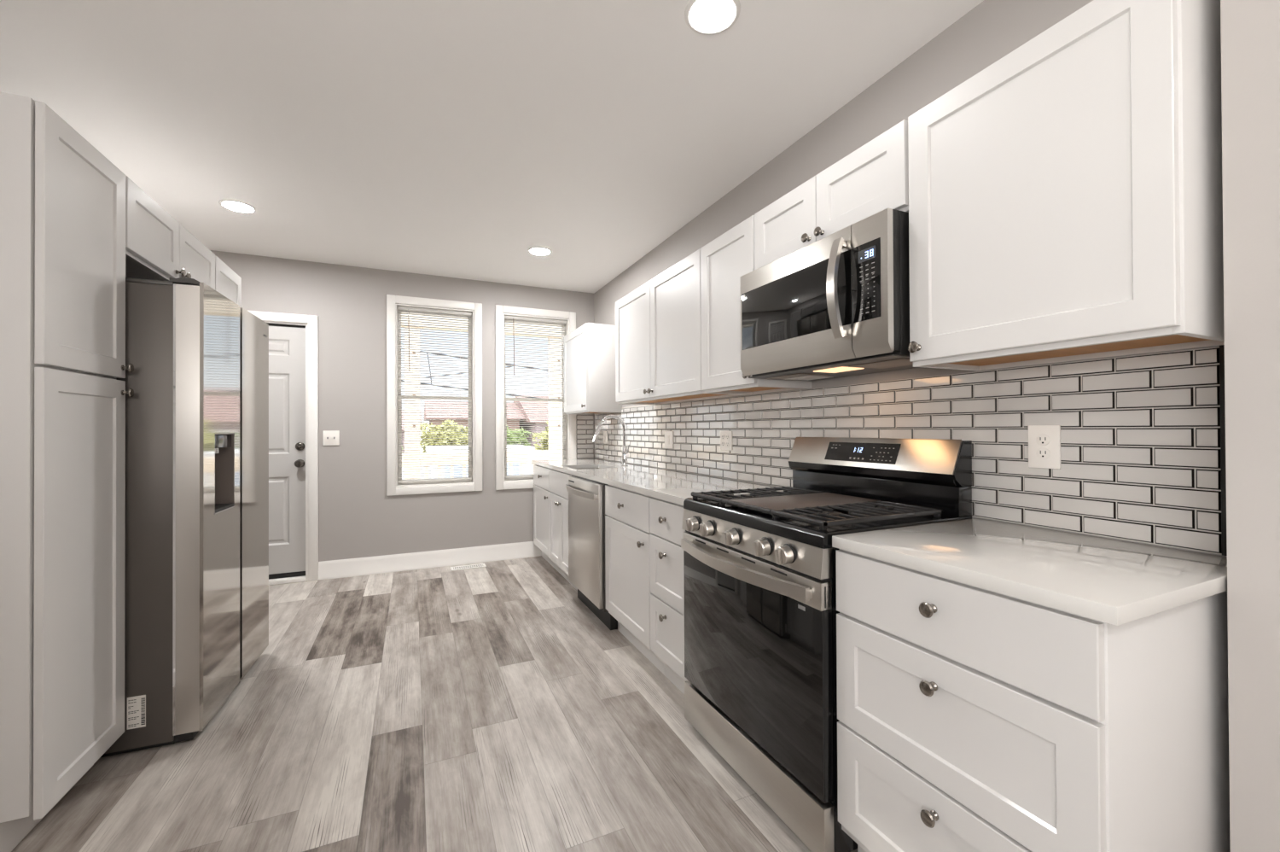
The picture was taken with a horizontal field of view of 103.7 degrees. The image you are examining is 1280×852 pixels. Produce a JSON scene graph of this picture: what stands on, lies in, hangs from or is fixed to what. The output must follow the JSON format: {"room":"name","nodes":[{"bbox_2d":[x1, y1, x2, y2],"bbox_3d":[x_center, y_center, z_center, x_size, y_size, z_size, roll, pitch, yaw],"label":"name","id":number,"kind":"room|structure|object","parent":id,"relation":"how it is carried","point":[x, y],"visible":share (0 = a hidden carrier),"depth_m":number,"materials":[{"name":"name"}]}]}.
{"room":"kitchen","nodes":[
{"label":"kitchen","id":0,"kind":"room"},
{"bbox_2d":[210,250,594,561],"bbox_3d":[-1.975,-0.043,4.434,3.270,2.567,0.150,0,0,-24],"label":"wall","id":1,"kind":"structure","parent":0,"point":[357,518],"depth_m":4.23,"materials":[{"name":"paint"}]},
{"bbox_2d":[248,310,318,585],"bbox_3d":[-3.032,0.177,3.928,0.896,2.130,0.196,0,0,-24],"label":"door","id":2,"kind":"structure","parent":1,"relation":"in","point":[293,346],"depth_m":4.02,"materials":[{"name":"white paint"}]},
{"bbox_2d":[323,430,339,445],"bbox_3d":[-2.515,0.098,4.094,0.114,0.120,0.019,0,0,-24],"label":"light switch","id":3,"kind":"object","parent":1,"relation":"attached to","point":[330,437],"visible":1,"depth_m":4.10,"materials":[{"name":"white plastic"}]},
{"bbox_2d":[318,541,541,580],"bbox_3d":[-1.760,1.167,4.427,1.828,0.145,0.019,0,0,-24],"label":"baseboard","id":4,"kind":"structure","parent":1,"relation":"attached to","point":[404,561],"depth_m":4.37,"materials":[{"name":"white paint"}]},
{"bbox_2d":[386,294,482,495],"bbox_3d":[-1.825,-0.263,4.493,0.777,1.706,0.168,0,0,-24],"label":"window","id":5,"kind":"structure","parent":1,"relation":"in","point":[393,486],"depth_m":4.41,"materials":[{"name":"white paint"}]},
{"bbox_2d":[397,306,471,482],"bbox_3d":[-1.810,-0.273,4.461,0.609,1.522,0.043,0,0,-24],"label":"window blind","id":6,"kind":"object","parent":5,"relation":"attached to","point":[404,308],"visible":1,"depth_m":4.47,"materials":[{"name":"white plastic"}]},
{"bbox_2d":[494,304,576,489],"bbox_3d":[-1.010,-0.265,4.862,0.771,1.706,0.168,0,0,-24],"label":"window","id":7,"kind":"structure","parent":1,"relation":"in","point":[502,483],"depth_m":4.73,"materials":[{"name":"white paint"}]},
{"bbox_2d":[504,314,566,477],"bbox_3d":[-0.996,-0.275,4.830,0.603,1.522,0.043,0,0,-24],"label":"window blind","id":8,"kind":"object","parent":7,"relation":"attached to","point":[513,317],"visible":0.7,"depth_m":4.83,"materials":[{"name":"white plastic"}]},
{"bbox_2d":[576,414,593,458],"bbox_3d":[-0.545,0.105,4.994,0.179,0.436,0.007,0,0,-24],"label":"tile backsplash","id":9,"kind":"structure","parent":1,"relation":"attached to","point":[584,422],"depth_m":4.99,"materials":[{"name":"tile"}]},
{"bbox_2d":[11,555,857,851],"bbox_3d":[-0.073,1.268,0.603,3.870,0.120,8.678,0,0,-24],"label":"floor","id":10,"kind":"structure","parent":0,"point":[488,708],"depth_m":1.88,"materials":[{"name":"grey wood"}]},
{"bbox_2d":[0,91,133,851],"bbox_3d":[-2.083,0.143,1.525,0.668,2.160,0.460,0,0,-24],"label":"pantry cabinet","id":11,"kind":"object","parent":10,"relation":"on","point":[62,201],"visible":1,"depth_m":1.50,"materials":[{"name":"white wood"}]},
{"bbox_2d":[100,276,268,756],"bbox_3d":[-2.240,0.327,2.181,0.837,1.800,0.839,0,0,-22],"label":"refrigerator","id":12,"kind":"object","parent":10,"relation":"on","point":[196,568],"visible":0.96,"depth_m":1.94,"materials":[{"name":"grey metal"}]},
{"bbox_2d":[128,697,145,727],"bbox_3d":[-1.878,1.068,1.875,0.048,0.101,0.001,0,0,-22],"label":"label","id":13,"kind":"object","parent":12,"relation":"attached to","point":[143,698],"depth_m":1.88,"materials":[{"name":"white paper"}]},
{"bbox_2d":[450,563,486,570],"bbox_3d":[-1.504,1.235,4.405,0.290,0.006,0.115,0,0,-24],"label":"floor vent","id":14,"kind":"object","parent":10,"relation":"in","point":[480,565],"visible":1,"depth_m":4.40,"materials":[{"name":"white metal"}]},
{"bbox_2d":[533,464,558,571],"bbox_3d":[-0.634,0.793,4.591,0.611,0.882,0.615,0,0,-24],"label":"base cabinet","id":15,"kind":"object","parent":10,"relation":"on","point":[541,474],"visible":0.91,"depth_m":4.46,"materials":[{"name":"white wood"}]},
{"bbox_2d":[549,468,577,590],"bbox_3d":[-0.372,0.789,4.013,0.611,0.882,0.650,0,0,-24],"label":"base cabinet","id":16,"kind":"object","parent":10,"relation":"on","point":[558,480],"visible":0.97,"depth_m":3.91,"materials":[{"name":"white paint"}]},
{"bbox_2d":[565,474,617,629],"bbox_3d":[-0.134,0.785,3.392,0.648,0.880,0.658,0,0,-24],"label":"dishwasher","id":17,"kind":"object","parent":10,"relation":"on","point":[586,497],"visible":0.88,"depth_m":3.17,"materials":[{"name":"grey metal"}]},
{"bbox_2d":[605,484,664,674],"bbox_3d":[0.168,0.779,2.820,0.611,0.882,0.614,0,0,-24],"label":"base cabinet","id":18,"kind":"object","parent":10,"relation":"on","point":[627,577],"visible":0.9,"depth_m":2.67,"materials":[{"name":"white wood"}]},
{"bbox_2d":[649,496,687,693],"bbox_3d":[0.376,0.775,2.360,0.611,0.882,0.390,0,0,-24],"label":"base cabinet","id":19,"kind":"object","parent":10,"relation":"on","point":[666,517],"visible":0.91,"depth_m":2.26,"materials":[{"name":"white wood"}]},
{"bbox_2d":[532,458,783,505],"bbox_3d":[-0.130,0.328,3.542,0.621,0.030,2.952,0,0,-24],"label":"countertop","id":20,"kind":"structure","parent":19,"relation":"on","point":[671,485],"depth_m":2.90,"materials":[{"name":"white stone"}]},
{"bbox_2d":[576,467,602,469],"bbox_3d":[-0.402,0.436,3.926,0.375,0.178,0.510,0,0,-24],"label":"sink","id":21,"kind":"object","parent":20,"relation":"in","point":[580,468],"visible":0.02,"depth_m":4.17,"materials":[{"name":"metal"}]},
{"bbox_2d":[591,414,629,465],"bbox_3d":[-0.229,0.114,3.930,0.300,0.402,0.084,0,0,-24],"label":"faucet","id":22,"kind":"object","parent":20,"relation":"on","point":[625,453],"visible":1,"depth_m":3.97,"materials":[{"name":"silver metal"}]},
{"bbox_2d":[680,436,971,851],"bbox_3d":[0.590,0.629,1.816,0.709,1.165,0.766,0,0,-24],"label":"gas range","id":23,"kind":"object","parent":10,"relation":"on","point":[759,565],"visible":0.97,"depth_m":1.62,"materials":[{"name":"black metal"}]},
{"bbox_2d":[683,490,966,548],"bbox_3d":[0.611,0.312,1.829,0.603,0.042,0.766,0,0,-24],"label":"cooktop","id":24,"kind":"object","parent":23,"relation":"in","point":[803,534],"depth_m":1.56,"materials":[{"name":"black metal"}]},
{"bbox_2d":[836,548,1230,851],"bbox_3d":[0.897,0.766,1.210,0.611,0.882,0.581,0,0,-24],"label":"base cabinet","id":25,"kind":"object","parent":10,"relation":"on","point":[971,718],"visible":0.96,"depth_m":0.99,"materials":[{"name":"white wood"}]},
{"bbox_2d":[832,517,1227,625],"bbox_3d":[0.926,0.308,1.211,0.621,0.030,0.604,0,0,-24],"label":"countertop","id":26,"kind":"structure","parent":25,"relation":"on","point":[1116,582],"depth_m":1.07,"materials":[{"name":"white stone"}]},
{"bbox_2d":[0,0,983,293],"bbox_3d":[-0.086,-1.434,0.620,3.870,0.150,8.678,0,0,-24],"label":"ceiling","id":27,"kind":"structure","parent":0,"point":[450,138],"depth_m":2.12,"materials":[{"name":"paint"}]},
{"bbox_2d":[218,199,256,213],"bbox_3d":[-2.440,-1.329,3.050,0.184,0.007,0.184,0,0,-24],"label":"recessed light","id":28,"kind":"object","parent":27,"relation":"in","point":[233,205],"visible":1,"depth_m":3.04,"materials":[{"name":"white paint"}]},
{"bbox_2d":[222,201,252,211],"bbox_3d":[-2.440,-1.331,3.050,0.143,0.004,0.143,0,0,25],"label":"diffuser","id":29,"kind":"object","parent":28,"relation":"attached to","point":[234,206],"depth_m":3.04,"materials":[{"name":"white plastic"}]},
{"bbox_2d":[527,246,552,255],"bbox_3d":[-0.764,-1.332,3.840,0.184,0.007,0.184,0,0,-24],"label":"recessed light","id":30,"kind":"object","parent":27,"relation":"in","point":[534,250],"visible":1,"depth_m":3.83,"materials":[{"name":"white paint"}]},
{"bbox_2d":[530,248,549,255],"bbox_3d":[-0.764,-1.333,3.840,0.143,0.004,0.143,0,0,25],"label":"diffuser","id":31,"kind":"object","parent":30,"relation":"attached to","point":[533,251],"depth_m":3.84,"materials":[{"name":"white plastic"}]},
{"bbox_2d":[684,0,740,34],"bbox_3d":[0.237,-1.350,1.646,0.184,0.007,0.184,0,0,-24],"label":"recessed light","id":32,"kind":"object","parent":27,"relation":"in","point":[704,17],"visible":1,"depth_m":1.65,"materials":[{"name":"white paint"}]},
{"bbox_2d":[690,0,734,30],"bbox_3d":[0.237,-1.351,1.646,0.143,0.004,0.143,0,0,25],"label":"diffuser","id":33,"kind":"object","parent":32,"relation":"attached to","point":[705,14],"depth_m":1.65,"materials":[{"name":"white plastic"}]},
{"bbox_2d":[593,0,1226,556],"bbox_3d":[0.482,-0.062,3.154,0.150,2.567,4.509,0,0,-24],"label":"wall","id":34,"kind":"structure","parent":0,"point":[992,29],"depth_m":1.99,"materials":[{"name":"paint"}]},
{"bbox_2d":[563,322,622,413],"bbox_3d":[-0.466,-0.494,4.629,0.355,0.754,0.704,0,0,-24],"label":"upper cabinet","id":35,"kind":"object","parent":34,"relation":"attached to","point":[589,350],"visible":0.98,"depth_m":4.33,"materials":[{"name":"white wood"}]},
{"bbox_2d":[615,248,750,404],"bbox_3d":[0.197,-0.534,3.166,0.355,0.742,1.186,0,0,-24],"label":"upper cabinet","id":36,"kind":"object","parent":34,"relation":"attached to","point":[658,323],"visible":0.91,"depth_m":2.98,"materials":[{"name":"white wood"}]},
{"bbox_2d":[700,215,812,394],"bbox_3d":[0.533,-0.541,2.425,0.355,0.742,0.438,0,0,-24],"label":"upper cabinet","id":37,"kind":"object","parent":34,"relation":"attached to","point":[730,256],"visible":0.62,"depth_m":2.38,"materials":[{"name":"white wood"}]},
{"bbox_2d":[754,119,908,269],"bbox_3d":[0.774,-0.781,1.891,0.355,0.270,0.732,0,0,-24],"label":"upper cabinet","id":38,"kind":"object","parent":34,"relation":"attached to","point":[873,178],"visible":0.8,"depth_m":1.73,"materials":[{"name":"white wood"}]},
{"bbox_2d":[739,207,919,380],"bbox_3d":[0.722,-0.421,1.865,0.449,0.438,0.724,0,0,-24],"label":"microwave","id":39,"kind":"object","parent":38,"relation":"attached to","point":[837,305],"visible":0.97,"depth_m":1.67,"materials":[{"name":"silver metal"}]},
{"bbox_2d":[594,344,1227,556],"bbox_3d":[0.429,0.051,3.074,0.011,0.510,4.284,0,0,-24],"label":"tile backsplash","id":40,"kind":"structure","parent":34,"relation":"attached to","point":[1143,436],"depth_m":1.46,"materials":[{"name":"glossy light grey ceramic tile"},{"name":"dark grout"}]},
{"bbox_2d":[603,430,607,443],"bbox_3d":[-0.326,0.108,4.724,0.011,0.121,0.094,0,0,-24],"label":"wall switch","id":41,"kind":"object","parent":40,"relation":"attached to","point":[605,433],"visible":1,"depth_m":4.71,"materials":[{"name":"white plastic"}]},
{"bbox_2d":[664,430,673,448],"bbox_3d":[0.203,0.098,3.555,0.011,0.123,0.120,0,0,-24],"label":"wall switch","id":42,"kind":"object","parent":40,"relation":"attached to","point":[668,434],"visible":1,"depth_m":3.54,"materials":[{"name":"white plastic"}]},
{"bbox_2d":[720,430,732,450],"bbox_3d":[0.497,0.084,2.907,0.010,0.112,0.118,0,0,-24],"label":"electrical outlet","id":43,"kind":"object","parent":40,"relation":"attached to","point":[725,436],"visible":1,"depth_m":2.90,"materials":[{"name":"white plastic"}]},
{"bbox_2d":[721,434,724,446],"bbox_3d":[0.484,0.084,2.927,0.002,0.072,0.033,0,0,-24],"label":"receptacle","id":44,"kind":"object","parent":43,"relation":"attached to","point":[722,435],"depth_m":2.93,"materials":[{"name":"white plastic"}]},
{"bbox_2d":[726,434,729,446],"bbox_3d":[0.503,0.083,2.885,0.002,0.072,0.033,0,0,-24],"label":"receptacle","id":45,"kind":"object","parent":43,"relation":"attached to","point":[727,435],"depth_m":2.88,"materials":[{"name":"white plastic"}]},
{"bbox_2d":[1028,424,1060,469],"bbox_3d":[1.160,0.060,1.443,0.010,0.124,0.080,0,0,-24],"label":"electrical outlet","id":46,"kind":"object","parent":40,"relation":"attached to","point":[1044,440],"visible":1,"depth_m":1.44,"materials":[{"name":"white plastic"}]},
{"bbox_2d":[1036,434,1049,459],"bbox_3d":[1.156,0.060,1.442,0.002,0.072,0.033,0,0,-24],"label":"receptacle","id":47,"kind":"object","parent":46,"relation":"attached to","point":[1043,440],"depth_m":1.44,"materials":[{"name":"white plastic"}]},
{"bbox_2d":[907,0,1224,371],"bbox_3d":[1.046,-0.550,1.290,0.355,0.742,0.581,0,0,-24],"label":"upper cabinet","id":48,"kind":"object","parent":34,"relation":"attached to","point":[1066,195],"visible":0.9,"depth_m":1.12,"materials":[{"name":"white wood"}]},
{"bbox_2d":[1220,0,1279,851],"bbox_3d":[2.270,-0.094,-0.718,0.685,2.567,4.018,0,0,-24],"label":"wall","id":49,"kind":"structure","parent":0,"point":[1250,29],"depth_m":0.94,"materials":[{"name":"paint"}]},
{"label":"outside","id":50,"kind":"structure","parent":0,"visible":0},
{"bbox_3d":[-21.201,2.762,58.954,130.000,0.200,115.062,0,0,-24],"label":"ground","id":51,"kind":"structure","parent":50,"visible":0},
{"bbox_2d":[401,410,422,452],"bbox_3d":[-17.119,0.763,29.566,7.800,3.400,8.600,0,0,-24],"label":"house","id":52,"kind":"structure","parent":51,"relation":"on","point":[403,426],"depth_m":27.56,"materials":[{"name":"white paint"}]},
{"bbox_2d":[419,419,468,453],"bbox_3d":[-4.895,1.057,12.704,1.560,2.499,1.095,0,0,-24],"label":"bush","id":53,"kind":"object","parent":51,"relation":"on","point":[429,433],"visible":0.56,"depth_m":12.44,"materials":[{"name":"green plant"}]},
{"bbox_2d":[401,463,531,479],"bbox_3d":[-2.208,1.439,12.156,22.120,1.700,0.130,0,0,-24],"label":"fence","id":54,"kind":"object","parent":51,"relation":"on","point":[530,464],"visible":0.02,"depth_m":11.02,"materials":[{"name":"white wood"}]},
{"bbox_2d":[423,401,526,446],"bbox_3d":[-9.273,0.540,27.632,4.700,3.750,6.600,0,0,-24],"label":"house","id":55,"kind":"structure","parent":51,"relation":"on","point":[438,410],"depth_m":25.58,"materials":[{"name":"red brick"}]},
{"bbox_2d":[425,444,535,477],"bbox_3d":[-3.292,1.352,10.245,1.950,1.860,1.600,0,0,-24],"label":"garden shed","id":56,"kind":"object","parent":51,"relation":"on","point":[446,446],"visible":0.13,"depth_m":9.43,"materials":[{"name":"white"}]},
{"bbox_2d":[506,424,531,445],"bbox_3d":[-3.691,1.046,13.573,1.574,2.521,1.102,0,0,-24],"label":"bush","id":57,"kind":"object","parent":51,"relation":"on","point":[508,434],"visible":0.19,"depth_m":13.47,"materials":[{"name":"green plant"}]},
{"bbox_2d":[513,395,548,450],"bbox_3d":[-3.966,0.328,29.488,6.500,4.150,7.600,0,0,-24],"label":"house","id":58,"kind":"structure","parent":51,"relation":"on","point":[526,402],"depth_m":26.34,"materials":[{"name":"red paint"}]},
{"bbox_2d":[531,420,548,450],"bbox_3d":[-2.262,1.050,13.782,1.422,2.502,1.122,0,0,-24],"label":"bush","id":59,"kind":"object","parent":51,"relation":"on","point":[544,432],"visible":0.2,"depth_m":13.55,"materials":[{"name":"green plant"}]},
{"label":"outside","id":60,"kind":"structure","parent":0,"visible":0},
{"bbox_3d":[-1.970,1.357,5.567,7.400,0.100,1.912,0,0,-24],"label":"porch deck","id":61,"kind":"object","parent":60,"visible":0},
{"bbox_2d":[404,325,420,479],"bbox_3d":[-2.722,0.064,6.011,0.170,2.500,0.082,0,0,-24],"label":"porch post","id":62,"kind":"object","parent":61,"relation":"on","point":[416,471],"visible":0.38,"depth_m":5.98,"materials":[{"name":"white wood"}]},
{"bbox_2d":[401,453,404,465],"bbox_3d":[-4.124,0.768,5.372,2.915,0.875,0.080,0,0,-24],"label":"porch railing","id":63,"kind":"object","parent":62,"relation":"attached to","point":[403,456],"visible":0.11,"depth_m":5.93,"materials":[{"name":"white wood"}]},
{"bbox_2d":[401,312,561,337],"bbox_3d":[-2.273,-1.288,6.227,7.400,0.200,0.140,0,0,-24],"label":"beam","id":64,"kind":"structure","parent":62,"relation":"on","point":[404,312],"depth_m":6.20,"materials":[{"name":"white wood"}]},
{"bbox_2d":[419,450,549,478],"bbox_3d":[-1.924,0.764,6.368,1.575,0.875,0.080,0,0,-24],"label":"porch railing","id":65,"kind":"object","parent":62,"relation":"attached to","point":[517,451],"visible":0.25,"depth_m":6.21,"materials":[{"name":"white wood"}]},
{"bbox_2d":[547,336,562,459],"bbox_3d":[-1.114,0.061,6.739,0.210,2.500,0.082,0,0,-24],"label":"porch post","id":66,"kind":"object","parent":61,"relation":"on","point":[552,404],"visible":0.3,"depth_m":6.70,"materials":[{"name":"white wood"}]},
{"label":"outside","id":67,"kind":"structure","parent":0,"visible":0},
{"bbox_2d":[401,347,548,371],"bbox_3d":[-4.418,-1.969,13.384,21.004,2.190,0.035,0,0,-24],"label":"power line","id":68,"kind":"object","parent":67,"point":[401,347],"visible":0.07,"depth_m":13.29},
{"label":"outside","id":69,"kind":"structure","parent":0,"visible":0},
{"bbox_2d":[401,379,537,397],"bbox_3d":[-4.621,-1.140,13.835,21.004,2.240,0.035,0,0,-24],"label":"power line","id":70,"kind":"object","parent":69,"point":[401,380],"visible":0.09,"depth_m":13.68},
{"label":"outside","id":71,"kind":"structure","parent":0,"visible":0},
{"bbox_2d":[425,366,511,377],"bbox_3d":[-4.882,-1.424,13.444,3.045,0.489,0.021,0,0,-15],"label":"power line","id":72,"kind":"object","parent":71,"point":[507,366],"visible":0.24,"depth_m":13.37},
{"bbox_3d":[-1.805,-0.072,-0.088,0.150,2.567,8.528,0,0,-24],"label":"wall","id":73,"kind":"structure","parent":0,"visible":0},
{"bbox_2d":[125,175,215,289],"bbox_3d":[-2.375,-0.790,2.165,0.668,0.284,0.924,0,0,-24],"label":"upper cabinet","id":74,"kind":"object","parent":73,"relation":"attached to","point":[158,247],"visible":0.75,"depth_m":2.14,"materials":[{"name":"white wood"}]},
{"bbox_2d":[215,255,241,307],"bbox_3d":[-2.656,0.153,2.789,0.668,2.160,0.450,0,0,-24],"label":"upper cabinet","id":75,"kind":"object","parent":73,"relation":"attached to","point":[228,282],"visible":0.02,"depth_m":2.90,"materials":[{"name":"white wood"}]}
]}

